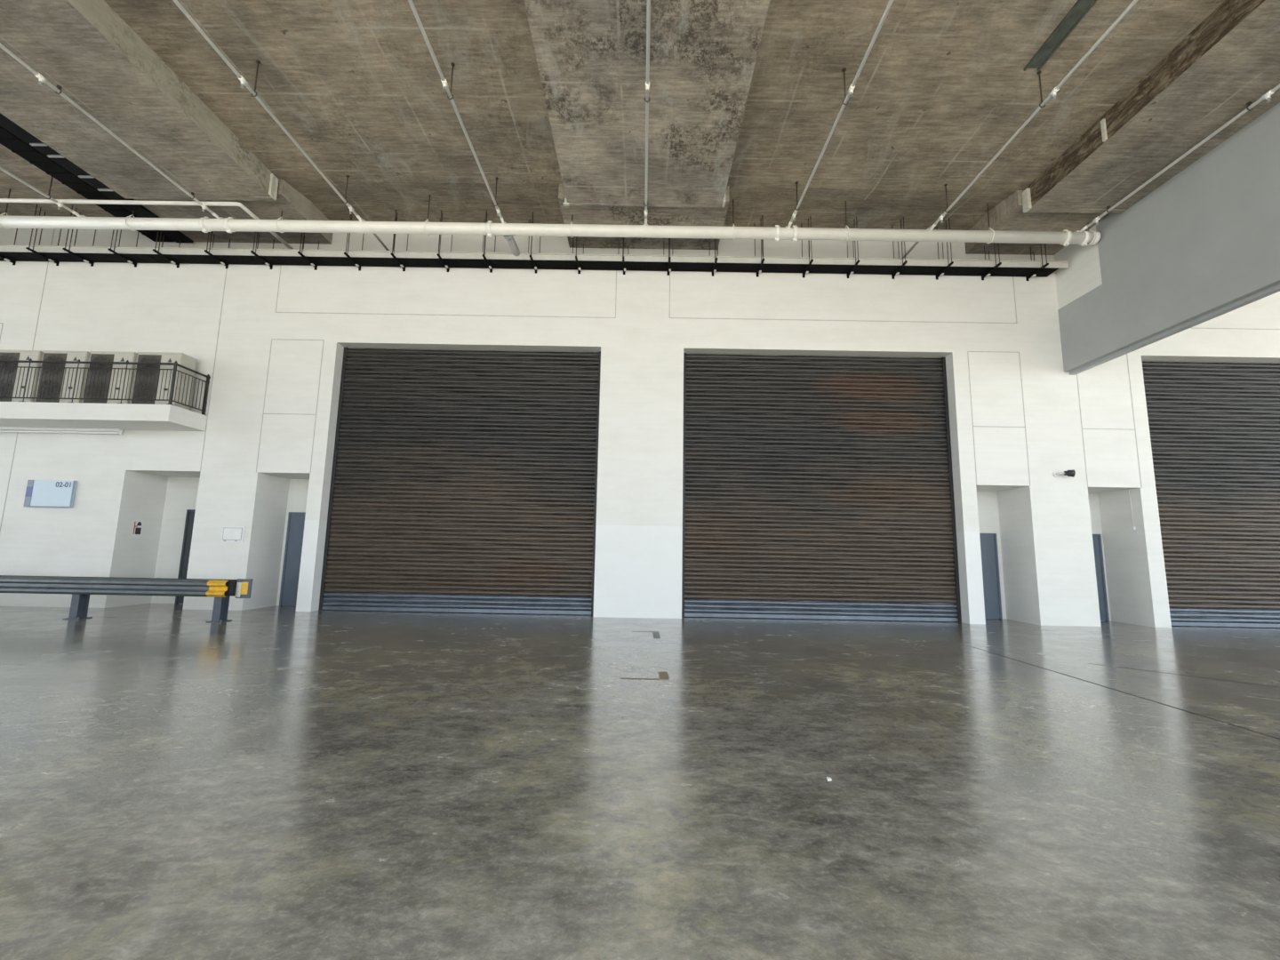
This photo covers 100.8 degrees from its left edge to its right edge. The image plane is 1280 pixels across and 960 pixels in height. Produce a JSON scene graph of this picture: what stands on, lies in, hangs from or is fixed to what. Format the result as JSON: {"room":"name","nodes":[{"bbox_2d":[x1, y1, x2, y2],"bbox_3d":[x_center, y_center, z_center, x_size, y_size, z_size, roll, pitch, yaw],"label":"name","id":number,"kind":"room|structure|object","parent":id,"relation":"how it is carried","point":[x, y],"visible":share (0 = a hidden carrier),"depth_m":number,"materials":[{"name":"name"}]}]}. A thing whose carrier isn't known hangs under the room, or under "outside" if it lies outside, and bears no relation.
{"room":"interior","nodes":[
{"label":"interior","id":0,"kind":"room"},
{"bbox_2d":[0,215,1100,246],"bbox_3d":[-7.782,-5.750,11.999,36.120,0.360,0.292,1,-8,0],"label":"pipe","id":1,"kind":"object","parent":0,"point":[1066,237],"visible":0.98,"depth_m":11.88,"materials":[{"name":"white metal"}]},
{"bbox_2d":[503,235,519,255],"bbox_3d":[-2.977,-5.494,12.653,0.261,0.278,1.212,1,-8,2],"label":"drain pipe","id":2,"kind":"object","parent":1,"relation":"attached to","point":[510,239],"visible":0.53,"depth_m":12.36,"materials":[{"name":"metal"}]},
{"bbox_2d":[643,0,650,225],"bbox_3d":[0.106,-6.864,3.277,0.107,0.163,17.655,1,-8,0],"label":"pipe","id":3,"kind":"object","parent":1,"relation":"attached to","point":[648,4],"visible":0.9,"depth_m":8.54,"materials":[{"name":"white metal"}]},
{"bbox_2d":[0,0,1224,230],"bbox_3d":[0.158,-7.811,4.462,60.001,0.920,20.750,1,-8,0],"label":"ceiling","id":4,"kind":"structure","parent":0,"point":[942,86],"depth_m":9.34,"materials":[{"name":"concrete"}]},
{"bbox_2d":[0,188,10,229],"bbox_3d":[-14.434,-6.229,12.081,0.024,1.037,0.304,1,-8,0],"label":"hanger","id":5,"kind":"object","parent":4,"relation":"hanging from","point":[10,188],"visible":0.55,"depth_m":12.07,"materials":[{"name":"white paint"}]},
{"bbox_2d":[0,211,17,265],"bbox_3d":[-15.712,-6.031,13.031,0.212,1.220,0.678,0,-8,10],"label":"bracket","id":6,"kind":"object","parent":4,"relation":"hanging from","point":[1,256],"visible":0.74,"depth_m":13.20,"materials":[{"name":"metal"}]},
{"bbox_2d":[29,143,47,145],"bbox_3d":[-11.369,-6.571,10.081,0.377,0.445,0.040,1,-8,0],"label":"bracket","id":7,"kind":"object","parent":4,"relation":"hanging from","point":[31,144],"visible":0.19,"depth_m":10.03,"materials":[{"name":"metal"}]},
{"bbox_2d":[25,204,61,265],"bbox_3d":[-14.613,-6.012,13.026,0.212,1.220,0.678,0,-8,10],"label":"bracket","id":8,"kind":"object","parent":4,"relation":"hanging from","point":[28,248],"visible":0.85,"depth_m":12.88,"materials":[{"name":"metal"}]},
{"bbox_2d":[46,176,53,199],"bbox_3d":[-12.636,-6.317,11.362,0.087,0.650,0.058,-3,-9,30],"label":"hanger","id":9,"kind":"object","parent":4,"relation":"hanging from","point":[52,177],"visible":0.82,"depth_m":11.35,"materials":[{"name":"black metal"}]},
{"bbox_2d":[0,167,86,216],"bbox_3d":[-12.662,-7.086,3.340,0.107,0.163,17.655,1,-8,0],"label":"pipe","id":10,"kind":"object","parent":9,"relation":"hanging from","point":[60,204],"visible":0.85,"depth_m":11.21,"materials":[{"name":"white metal"}]},
{"bbox_2d":[47,154,64,158],"bbox_3d":[-11.368,-6.531,10.378,0.377,0.445,0.040,1,-8,0],"label":"bracket","id":11,"kind":"object","parent":4,"relation":"hanging from","point":[48,156],"visible":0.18,"depth_m":10.33,"materials":[{"name":"metal"}]},
{"bbox_2d":[62,205,95,266],"bbox_3d":[-13.743,-5.997,13.022,0.212,1.220,0.678,0,-8,10],"label":"bracket","id":12,"kind":"object","parent":4,"relation":"hanging from","point":[64,249],"visible":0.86,"depth_m":12.89,"materials":[{"name":"metal"}]},
{"bbox_2d":[0,43,223,219],"bbox_3d":[-9.513,-7.031,3.324,0.107,0.163,17.655,1,-8,0],"label":"pipe","id":13,"kind":"object","parent":4,"relation":"hanging from","point":[41,78],"visible":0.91,"depth_m":9.25,"materials":[{"name":"white metal"}]},
{"bbox_2d":[107,229,139,267],"bbox_3d":[-12.653,-5.978,13.016,0.212,1.220,0.678,0,-8,10],"label":"bracket","id":14,"kind":"object","parent":4,"relation":"hanging from","point":[110,250],"visible":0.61,"depth_m":12.90,"materials":[{"name":"metal"}]},
{"bbox_2d":[124,210,135,231],"bbox_3d":[-11.535,-6.178,12.067,0.024,1.037,0.304,1,-8,0],"label":"hanger","id":15,"kind":"object","parent":4,"relation":"hanging from","point":[132,211],"visible":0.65,"depth_m":11.96,"materials":[{"name":"white paint"}]},
{"bbox_2d":[0,0,332,244],"bbox_3d":[-9.543,-7.446,3.756,3.520,0.680,19.400,1,-8,0],"label":"ceiling beam","id":16,"kind":"structure","parent":4,"relation":"attached to","point":[84,48],"depth_m":9.37,"materials":[{"name":"concrete"}]},
{"bbox_2d":[204,231,230,268],"bbox_3d":[-10.358,-5.680,12.970,0.212,0.700,0.678,0,-8,10],"label":"bracket","id":17,"kind":"object","parent":16,"relation":"hanging from","point":[205,251],"visible":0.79,"depth_m":12.84,"materials":[{"name":"metal"}]},
{"bbox_2d":[250,232,274,269],"bbox_3d":[-9.248,-5.661,12.964,0.212,0.700,0.678,0,-8,10],"label":"bracket","id":18,"kind":"object","parent":16,"relation":"hanging from","point":[252,252],"visible":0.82,"depth_m":12.84,"materials":[{"name":"metal"}]},
{"bbox_2d":[268,173,278,199],"bbox_3d":[-7.841,-6.275,11.333,0.050,0.470,0.180,1,-8,0],"label":"edge former","id":19,"kind":"object","parent":16,"relation":"attached to","point":[274,180],"visible":1,"depth_m":11.33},
{"bbox_2d":[297,232,319,270],"bbox_3d":[-8.128,-5.641,12.959,0.212,0.700,0.678,0,-8,10],"label":"bracket","id":20,"kind":"object","parent":16,"relation":"hanging from","point":[299,252],"visible":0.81,"depth_m":12.83,"materials":[{"name":"metal"}]},
{"bbox_2d":[152,230,180,267],"bbox_3d":[-11.583,-5.959,13.011,0.212,1.220,0.678,0,-8,10],"label":"bracket","id":21,"kind":"object","parent":4,"relation":"hanging from","point":[154,250],"visible":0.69,"depth_m":12.82,"materials":[{"name":"metal"}]},
{"bbox_2d":[251,59,260,96],"bbox_3d":[-6.284,-6.566,8.675,0.087,0.650,0.058,-3,-9,30],"label":"hanger","id":22,"kind":"object","parent":4,"relation":"hanging from","point":[257,60],"visible":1,"depth_m":8.67,"materials":[{"name":"black metal"}]},
{"bbox_2d":[343,175,349,203],"bbox_3d":[-6.277,-6.206,11.330,0.087,0.650,0.058,-3,-9,30],"label":"hanger","id":23,"kind":"object","parent":4,"relation":"hanging from","point":[348,176],"visible":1,"depth_m":11.33,"materials":[{"name":"black metal"}]},
{"bbox_2d":[172,0,389,250],"bbox_3d":[-6.301,-6.909,3.923,0.107,0.196,18.890,1,-8,0],"label":"pipe","id":24,"kind":"object","parent":23,"relation":"hanging from","point":[240,77],"visible":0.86,"depth_m":8.79,"materials":[{"name":"white metal"}]},
{"bbox_2d":[344,211,364,271],"bbox_3d":[-7.024,-5.880,12.988,0.212,1.220,0.678,0,-8,10],"label":"bracket","id":25,"kind":"object","parent":4,"relation":"hanging from","point":[345,253],"visible":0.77,"depth_m":12.83,"materials":[{"name":"metal"}]},
{"bbox_2d":[390,209,408,271],"bbox_3d":[-5.914,-5.860,12.983,0.212,1.220,0.678,0,-8,10],"label":"bracket","id":26,"kind":"object","parent":4,"relation":"hanging from","point":[396,218],"visible":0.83,"depth_m":12.83,"materials":[{"name":"metal"}]},
{"bbox_2d":[0,244,1069,277],"bbox_3d":[-7.782,-5.448,13.003,36.120,0.158,0.470,1,-8,0],"label":"cable tray","id":27,"kind":"object","parent":26,"relation":"on","point":[239,256],"visible":0.99,"depth_m":12.83,"materials":[{"name":"metal"}]},
{"bbox_2d":[424,194,430,235],"bbox_3d":[-4.806,-6.061,12.033,0.024,1.037,0.304,1,-8,0],"label":"hanger","id":28,"kind":"object","parent":4,"relation":"hanging from","point":[427,220],"visible":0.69,"depth_m":12.01,"materials":[{"name":"white paint"}]},
{"bbox_2d":[436,210,452,271],"bbox_3d":[-4.814,-5.841,12.977,0.212,1.220,0.678,0,-8,10],"label":"bracket","id":29,"kind":"object","parent":4,"relation":"hanging from","point":[441,219],"visible":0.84,"depth_m":12.82,"materials":[{"name":"metal"}]},
{"bbox_2d":[447,62,455,99],"bbox_3d":[-3.079,-6.510,8.659,0.087,0.650,0.058,-3,-9,30],"label":"hanger","id":30,"kind":"object","parent":4,"relation":"hanging from","point":[452,64],"visible":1,"depth_m":8.65,"materials":[{"name":"black metal"}]},
{"bbox_2d":[408,0,506,223],"bbox_3d":[-3.099,-6.919,3.293,0.107,0.163,17.655,1,-8,0],"label":"pipe","id":31,"kind":"object","parent":4,"relation":"hanging from","point":[445,86],"visible":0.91,"depth_m":8.58,"materials":[{"name":"white metal"}]},
{"bbox_2d":[481,211,495,272],"bbox_3d":[-3.734,-5.822,12.972,0.212,1.220,0.678,0,-8,10],"label":"bracket","id":32,"kind":"object","parent":4,"relation":"hanging from","point":[485,219],"visible":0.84,"depth_m":12.83,"materials":[{"name":"metal"}]},
{"bbox_2d":[528,211,540,273],"bbox_3d":[-2.615,-5.803,12.967,0.212,1.220,0.678,0,-8,10],"label":"bracket","id":33,"kind":"object","parent":4,"relation":"hanging from","point":[531,257],"visible":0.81,"depth_m":12.90,"materials":[{"name":"metal"}]},
{"bbox_2d":[523,0,769,249],"bbox_3d":[0.065,-7.279,3.709,3.700,0.680,19.400,1,-8,0],"label":"ceiling beam","id":34,"kind":"structure","parent":4,"relation":"attached to","point":[590,54],"depth_m":8.79,"materials":[{"name":"concrete"}]},
{"bbox_2d":[572,236,583,273],"bbox_3d":[-1.539,-5.526,12.927,0.212,0.700,0.678,0,-8,10],"label":"bracket","id":35,"kind":"object","parent":34,"relation":"hanging from","point":[576,258],"visible":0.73,"depth_m":12.91,"materials":[{"name":"metal"}]},
{"bbox_2d":[618,237,629,274],"bbox_3d":[-0.420,-5.507,12.921,0.212,0.700,0.678,0,-8,10],"label":"bracket","id":36,"kind":"object","parent":34,"relation":"hanging from","point":[623,261],"visible":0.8,"depth_m":12.75,"materials":[{"name":"metal"}]},
{"bbox_2d":[663,238,672,275],"bbox_3d":[0.680,-5.488,12.916,0.212,0.700,0.678,0,-8,10],"label":"bracket","id":37,"kind":"object","parent":34,"relation":"hanging from","point":[668,266],"visible":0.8,"depth_m":12.74,"materials":[{"name":"metal"}]},
{"bbox_2d":[712,239,718,276],"bbox_3d":[1.790,-5.468,12.910,0.212,0.700,0.678,0,-8,10],"label":"bracket","id":38,"kind":"object","parent":34,"relation":"hanging from","point":[716,259],"visible":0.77,"depth_m":12.80,"materials":[{"name":"metal"}]},
{"bbox_2d":[732,199,735,239],"bbox_3d":[2.113,-5.940,11.999,0.024,1.037,0.304,1,-8,0],"label":"hanger","id":39,"kind":"object","parent":4,"relation":"hanging from","point":[732,199],"visible":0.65,"depth_m":11.99,"materials":[{"name":"white paint"}]},
{"bbox_2d":[754,219,764,276],"bbox_3d":[2.905,-5.707,12.940,0.212,1.220,0.678,0,-8,10],"label":"bracket","id":40,"kind":"object","parent":4,"relation":"hanging from","point":[762,240],"visible":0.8,"depth_m":12.79,"materials":[{"name":"metal"}]},
{"bbox_2d":[800,216,813,277],"bbox_3d":[4.054,-5.687,12.934,0.212,1.220,0.678,0,-8,10],"label":"bracket","id":41,"kind":"object","parent":4,"relation":"hanging from","point":[812,260],"visible":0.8,"depth_m":12.79,"materials":[{"name":"metal"}]},
{"bbox_2d":[785,0,893,227],"bbox_3d":[3.315,-6.808,3.261,0.107,0.163,17.655,1,-8,0],"label":"pipe","id":42,"kind":"object","parent":4,"relation":"hanging from","point":[850,92],"visible":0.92,"depth_m":8.48,"materials":[{"name":"white metal"}]},
{"bbox_2d":[842,67,847,104],"bbox_3d":[3.334,-6.398,8.627,0.087,0.650,0.058,-3,-9,30],"label":"hanger","id":43,"kind":"object","parent":4,"relation":"hanging from","point":[844,68],"visible":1,"depth_m":8.63,"materials":[{"name":"black metal"}]},
{"bbox_2d":[844,200,849,241],"bbox_3d":[4.662,-5.896,11.987,0.024,1.037,0.304,1,-8,0],"label":"hanger","id":44,"kind":"object","parent":4,"relation":"hanging from","point":[845,201],"visible":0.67,"depth_m":11.97,"materials":[{"name":"white paint"}]},
{"bbox_2d":[846,216,859,278],"bbox_3d":[5.154,-5.667,12.928,0.212,1.220,0.678,0,-8,10],"label":"bracket","id":45,"kind":"object","parent":4,"relation":"hanging from","point":[851,272],"visible":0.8,"depth_m":12.78,"materials":[{"name":"metal"}]},
{"bbox_2d":[891,216,907,279],"bbox_3d":[6.274,-5.648,12.923,0.212,1.220,0.678,0,-8,10],"label":"bracket","id":46,"kind":"object","parent":4,"relation":"hanging from","point":[897,272],"visible":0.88,"depth_m":12.78,"materials":[{"name":"metal"}]},
{"bbox_2d":[936,217,953,279],"bbox_3d":[7.364,-5.629,12.918,0.212,1.220,0.678,0,-8,10],"label":"bracket","id":47,"kind":"object","parent":4,"relation":"hanging from","point":[941,273],"visible":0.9,"depth_m":12.77,"materials":[{"name":"metal"}]},
{"bbox_2d":[986,203,994,243],"bbox_3d":[7.882,-5.840,11.971,0.024,1.037,0.304,1,-8,0],"label":"hanger","id":48,"kind":"object","parent":4,"relation":"hanging from","point":[987,204],"visible":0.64,"depth_m":11.95,"materials":[{"name":"white paint"}]},
{"bbox_2d":[901,0,1138,258],"bbox_3d":[6.497,-6.686,3.860,0.107,0.196,18.890,1,-8,0],"label":"pipe","id":49,"kind":"object","parent":4,"relation":"hanging from","point":[1052,93],"visible":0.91,"depth_m":8.54,"materials":[{"name":"white metal"}]},
{"bbox_2d":[1036,70,1045,107],"bbox_3d":[6.514,-6.343,8.611,0.087,0.650,0.058,-3,-9,30],"label":"hanger","id":50,"kind":"object","parent":4,"relation":"hanging from","point":[1038,73],"visible":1,"depth_m":8.61,"materials":[{"name":"black metal"}]},
{"bbox_2d":[1023,0,1097,71],"bbox_3d":[6.345,-7.136,5.061,0.250,0.034,7.150,1,-8,0],"label":"channel","id":51,"kind":"object","parent":4,"relation":"attached to","point":[1081,8],"visible":1,"depth_m":8.00,"materials":[{"name":"grey metal"}]},
{"bbox_2d":[964,0,1279,255],"bbox_3d":[9.933,-7.107,3.660,3.620,0.680,19.400,1,-8,0],"label":"ceiling beam","id":52,"kind":"structure","parent":4,"relation":"attached to","point":[1230,60],"depth_m":9.11,"materials":[{"name":"concrete"}]},
{"bbox_2d":[981,242,1001,279],"bbox_3d":[8.489,-5.352,12.877,0.212,0.700,0.678,0,-8,10],"label":"bracket","id":53,"kind":"object","parent":52,"relation":"hanging from","point":[988,274],"visible":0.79,"depth_m":12.77,"materials":[{"name":"metal"}]},
{"bbox_2d":[1021,188,1031,212],"bbox_3d":[8.246,-5.963,11.300,0.070,0.460,0.160,1,-8,0],"label":"edge former","id":54,"kind":"object","parent":52,"relation":"attached to","point":[1026,194],"visible":1,"depth_m":11.26,"materials":[{"name":"white metal"}]},
{"bbox_2d":[1025,243,1048,280],"bbox_3d":[9.599,-5.332,12.872,0.212,0.700,0.678,0,-8,10],"label":"bracket","id":55,"kind":"object","parent":52,"relation":"hanging from","point":[1032,275],"visible":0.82,"depth_m":12.77,"materials":[{"name":"metal"}]},
{"bbox_2d":[1100,119,1107,141],"bbox_3d":[8.256,-6.226,9.429,0.040,0.400,0.060,1,-8,0],"label":"edge former","id":56,"kind":"object","parent":52,"relation":"attached to","point":[1103,126],"visible":1,"depth_m":9.41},
{"bbox_3d":[9.855,-5.683,11.137,0.100,0.140,0.060,1,-8,0],"label":"hanger","id":57,"kind":"object","parent":52,"relation":"hanging from","visible":0},
{"bbox_2d":[1074,83,1279,231],"bbox_3d":[9.834,-6.694,3.229,0.107,0.163,17.655,1,-8,0],"label":"pipe","id":58,"kind":"object","parent":57,"relation":"hanging from","point":[1267,96],"visible":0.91,"depth_m":9.47,"materials":[{"name":"white metal"}]},
{"bbox_3d":[-11.379,-7.064,6.434,0.377,0.445,0.040,1,-8,0],"label":"bracket","id":59,"kind":"object","parent":4,"relation":"hanging from","visible":0},
{"bbox_2d":[0,112,193,243],"bbox_3d":[-11.725,-7.300,3.969,0.980,0.170,18.850,1,-8,0],"label":"cable tray","id":60,"kind":"object","parent":59,"relation":"on","point":[12,136],"visible":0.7,"depth_m":10.88,"materials":[{"name":"black metal"}]},
{"bbox_2d":[0,603,1279,959],"bbox_3d":[-0.021,2.077,3.049,60.000,0.300,20.600,1,-8,0],"label":"floor","id":61,"kind":"structure","parent":0,"point":[276,782],"depth_m":3.37,"materials":[{"name":"concrete"}]},
{"bbox_2d":[0,575,252,622],"bbox_3d":[-14.837,2.246,10.478,14.306,0.825,0.402,1,-8,0],"label":"guardrail","id":62,"kind":"object","parent":61,"relation":"on","point":[80,588],"visible":1,"depth_m":10.33,"materials":[{"name":"grey metal"}]},
{"bbox_2d":[620,672,669,679],"bbox_3d":[0.058,2.389,6.478,0.575,0.004,0.420,1,-8,0],"label":"tape","id":63,"kind":"object","parent":61,"relation":"on","point":[663,676],"visible":1,"depth_m":6.36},
{"bbox_2d":[632,631,660,638],"bbox_3d":[0.103,2.820,9.664,0.510,0.004,0.810,1,-8,0],"label":"tape","id":64,"kind":"object","parent":61,"relation":"on","point":[656,634],"visible":1,"depth_m":9.83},
{"bbox_2d":[973,647,1279,739],"bbox_3d":[5.537,2.382,5.668,0.024,0.006,6.702,1,-8,2],"label":"trim","id":65,"kind":"structure","parent":61,"relation":"on","point":[973,647],"depth_m":5.76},
{"bbox_2d":[1088,663,1278,687],"bbox_3d":[7.864,2.526,6.424,0.020,0.006,3.748,9,-11,-44],"label":"trim","id":66,"kind":"structure","parent":61,"relation":"on","point":[1089,663],"depth_m":7.00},
{"bbox_2d":[0,227,1279,627],"bbox_3d":[0.095,-1.641,13.416,52.000,9.850,1.350,1,-8,0],"label":"wall","id":67,"kind":"structure","parent":0,"point":[1044,529],"depth_m":12.92,"materials":[{"name":"white paint"}]},
{"bbox_2d":[23,480,77,507],"bbox_3d":[-13.876,0.326,12.475,1.120,0.640,0.057,1,-8,0],"label":"wall sign","id":68,"kind":"object","parent":67,"relation":"attached to","point":[39,493],"visible":1,"depth_m":12.45,"materials":[{"name":"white plastic"}]},
{"bbox_2d":[0,358,210,431],"bbox_3d":[-17.156,-2.049,12.330,13.500,1.410,1.000,1,-8,0],"label":"balcony","id":69,"kind":"object","parent":67,"relation":"attached to","point":[169,417],"visible":1,"depth_m":11.86,"materials":[{"name":"white paint"}]},
{"bbox_2d":[0,349,43,402],"bbox_3d":[-14.504,-2.335,12.464,1.042,1.348,0.457,1,-8,0],"label":"air conditioner","id":70,"kind":"object","parent":69,"relation":"on","point":[4,354],"visible":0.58,"depth_m":12.27,"materials":[{"name":"beige metal"}]},
{"bbox_2d":[0,352,20,401],"bbox_3d":[-14.720,-2.383,12.259,0.530,1.180,0.037,1,-8,0],"label":"fan grille","id":71,"kind":"object","parent":70,"relation":"attached to","point":[4,356],"depth_m":12.26,"materials":[{"name":"paint"}]},
{"bbox_2d":[34,356,42,400],"bbox_3d":[-13.991,-2.336,12.476,0.015,1.070,0.310,1,-8,0],"label":"grille","id":72,"kind":"object","parent":70,"relation":"attached to","point":[39,364],"depth_m":12.31,"materials":[{"name":"beige metal"}]},
{"bbox_2d":[0,426,122,434],"bbox_3d":[-14.090,-1.177,12.613,3.460,0.128,0.110,1,-8,0],"label":"strip light","id":73,"kind":"object","parent":69,"relation":"attached to","point":[24,429],"visible":1,"depth_m":12.57,"materials":[{"name":"white plastic"}]},
{"bbox_2d":[34,350,90,402],"bbox_3d":[-13.399,-2.316,12.459,1.042,1.348,0.457,1,-8,0],"label":"air conditioner","id":74,"kind":"object","parent":69,"relation":"on","point":[48,355],"visible":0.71,"depth_m":12.26,"materials":[{"name":"beige metal"}]},
{"bbox_2d":[35,352,67,402],"bbox_3d":[-13.616,-2.364,12.254,0.530,1.180,0.037,1,-8,0],"label":"fan grille","id":75,"kind":"object","parent":74,"relation":"attached to","point":[47,356],"depth_m":12.25,"materials":[{"name":"paint"}]},
{"bbox_2d":[81,357,90,401],"bbox_3d":[-12.886,-2.316,12.471,0.015,1.070,0.310,1,-8,0],"label":"grille","id":76,"kind":"object","parent":74,"relation":"attached to","point":[87,358],"depth_m":12.30,"materials":[{"name":"beige metal"}]},
{"bbox_2d":[82,351,137,403],"bbox_3d":[-12.295,-2.297,12.453,1.042,1.348,0.457,1,-8,0],"label":"air conditioner","id":77,"kind":"object","parent":69,"relation":"on","point":[95,356],"visible":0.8,"depth_m":12.25,"materials":[{"name":"beige metal"}]},
{"bbox_2d":[83,353,114,403],"bbox_3d":[-12.511,-2.345,12.248,0.530,1.180,0.037,1,-8,0],"label":"fan grille","id":78,"kind":"object","parent":77,"relation":"attached to","point":[94,357],"depth_m":12.24,"materials":[{"name":"paint"}]},
{"bbox_2d":[130,352,197,409],"bbox_3d":[-11.190,-2.278,12.448,1.042,1.348,0.457,1,-8,0],"label":"air conditioner","id":79,"kind":"object","parent":69,"relation":"on","point":[185,360],"visible":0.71,"depth_m":12.28,"materials":[{"name":"beige metal"}]},
{"bbox_2d":[131,354,161,404],"bbox_3d":[-11.406,-2.325,12.243,0.530,1.180,0.037,1,-8,0],"label":"fan grille","id":80,"kind":"object","parent":79,"relation":"attached to","point":[141,358],"depth_m":12.24,"materials":[{"name":"paint"}]},
{"bbox_2d":[176,359,194,407],"bbox_3d":[-10.676,-2.278,12.460,0.015,1.070,0.310,1,-8,0],"label":"panel","id":81,"kind":"object","parent":79,"relation":"attached to","point":[189,364],"depth_m":12.43,"materials":[{"name":"beige metal"}]},
{"bbox_2d":[0,228,230,532],"bbox_3d":[-12.653,-1.780,12.789,4.528,9.500,0.014,1,-8,0],"label":"trim","id":82,"kind":"structure","parent":67,"relation":"attached to","point":[54,228],"depth_m":12.91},
{"bbox_2d":[131,519,143,537],"bbox_3d":[-12.234,1.181,12.909,0.007,0.440,0.240,1,-8,0],"label":"notice","id":83,"kind":"object","parent":67,"relation":"attached to","point":[138,525],"visible":1,"depth_m":12.90,"materials":[{"name":"white paper"}]},
{"bbox_2d":[0,198,293,248],"bbox_3d":[-17.260,-6.051,12.454,17.152,0.082,1.817,1,-8,0],"label":"pipe","id":84,"kind":"object","parent":67,"relation":"attached to","point":[2,200],"visible":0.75,"depth_m":11.54,"materials":[{"name":"white metal"}]},
{"bbox_2d":[174,509,195,603],"bbox_3d":[-11.055,1.932,13.379,1.070,2.360,0.118,1,-8,0],"label":"door","id":85,"kind":"structure","parent":67,"relation":"in","point":[190,513],"depth_m":13.41,"materials":[{"name":"paint"}]},
{"bbox_2d":[220,526,245,542],"bbox_3d":[-9.492,1.256,12.350,0.520,0.360,0.033,1,-8,0],"label":"access panel","id":86,"kind":"object","parent":67,"relation":"attached to","point":[228,533],"visible":1,"depth_m":12.34,"materials":[{"name":"white plastic"}]},
{"bbox_2d":[256,338,324,472],"bbox_3d":[-8.427,-1.809,12.783,1.298,3.309,0.014,1,-8,0],"label":"trim","id":87,"kind":"structure","parent":67,"relation":"attached to","point":[272,339],"depth_m":12.77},
{"bbox_2d":[279,512,305,606],"bbox_3d":[-8.450,1.988,13.365,1.060,2.340,0.118,1,-8,0],"label":"door","id":88,"kind":"structure","parent":67,"relation":"in","point":[296,520],"depth_m":13.37,"materials":[{"name":"blue paint"}]},
{"bbox_2d":[275,248,617,318],"bbox_3d":[-4.790,-4.909,13.192,8.418,1.709,0.014,1,-8,0],"label":"trim","id":89,"kind":"structure","parent":67,"relation":"attached to","point":[283,248],"depth_m":13.08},
{"bbox_2d":[318,347,600,615],"bbox_3d":[-4.245,-0.046,13.085,6.474,6.445,0.500,1,-8,0],"label":"roller shutter","id":90,"kind":"object","parent":67,"relation":"attached to","point":[460,480],"visible":1,"depth_m":12.85,"materials":[{"name":"metal"}]},
{"bbox_2d":[681,352,961,622],"bbox_3d":[4.288,0.103,13.043,6.544,6.445,0.500,1,-8,0],"label":"roller shutter","id":91,"kind":"object","parent":67,"relation":"attached to","point":[814,487],"visible":1,"depth_m":12.80,"materials":[{"name":"metal"}]},
{"bbox_2d":[669,259,1016,323],"bbox_3d":[5.003,-4.748,13.145,8.548,1.689,0.014,1,-8,0],"label":"trim","id":92,"kind":"structure","parent":67,"relation":"attached to","point":[1012,260],"depth_m":13.03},
{"bbox_2d":[979,533,1002,619],"bbox_3d":[8.485,2.392,13.267,1.020,2.120,0.118,1,-8,0],"label":"door","id":93,"kind":"structure","parent":67,"relation":"in","point":[988,541],"depth_m":13.27,"materials":[{"name":"blue paint"}]},
{"bbox_2d":[967,351,1030,486],"bbox_3d":[8.585,-1.503,12.697,1.268,3.289,0.014,1,-8,0],"label":"trim","id":94,"kind":"structure","parent":67,"relation":"attached to","point":[967,351],"depth_m":12.68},
{"bbox_2d":[1053,469,1075,477],"bbox_3d":[9.908,-0.145,12.380,0.408,0.170,0.170,-4,-9,31],"label":"security camera","id":95,"kind":"object","parent":67,"relation":"attached to","point":[1069,473],"visible":1,"depth_m":12.30,"materials":[{"name":"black plastic"}]},
{"bbox_2d":[1092,534,1109,621],"bbox_3d":[11.100,2.422,13.256,1.050,2.150,0.118,1,-8,0],"label":"door","id":96,"kind":"structure","parent":67,"relation":"in","point":[1096,538],"depth_m":13.26,"materials":[{"name":"blue paint"}]},
{"bbox_2d":[1076,353,1142,487],"bbox_3d":[11.190,-1.458,12.684,1.278,3.289,0.014,1,-8,0],"label":"trim","id":97,"kind":"structure","parent":67,"relation":"attached to","point":[1125,354],"depth_m":12.65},
{"bbox_2d":[1128,489,1135,529],"bbox_3d":[11.726,0.707,12.650,0.049,0.970,0.080,1,-8,0],"label":"conduit","id":98,"kind":"object","parent":67,"relation":"attached to","point":[1132,527],"visible":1,"depth_m":12.63,"materials":[{"name":"white plastic"}]},
{"bbox_2d":[1141,361,1279,627],"bbox_3d":[15.396,0.296,12.988,6.524,6.445,0.500,1,-8,0],"label":"roller shutter","id":99,"kind":"object","parent":67,"relation":"attached to","point":[1214,428],"visible":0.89,"depth_m":12.79,"materials":[{"name":"metal"}]},
{"bbox_2d":[1192,328,1279,329],"bbox_3d":[15.347,-4.840,13.131,8.409,2.339,0.014,1,-8,0],"label":"trim","id":100,"kind":"structure","parent":67,"relation":"attached to","point":[1192,328],"depth_m":12.97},
{"bbox_2d":[1053,224,1102,309],"bbox_3d":[10.448,-4.995,12.531,0.245,1.430,1.250,1,-8,0],"label":"wall","id":101,"kind":"structure","parent":0,"point":[1083,275],"depth_m":12.52,"materials":[{"name":"white paint"}]},
{"bbox_2d":[1057,102,1279,375],"bbox_3d":[10.402,-5.379,3.425,0.260,3.090,19.400,1,-8,0],"label":"girder","id":102,"kind":"object","parent":101,"relation":"attached to","point":[1204,245],"visible":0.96,"depth_m":9.94,"materials":[{"name":"grey paint"}]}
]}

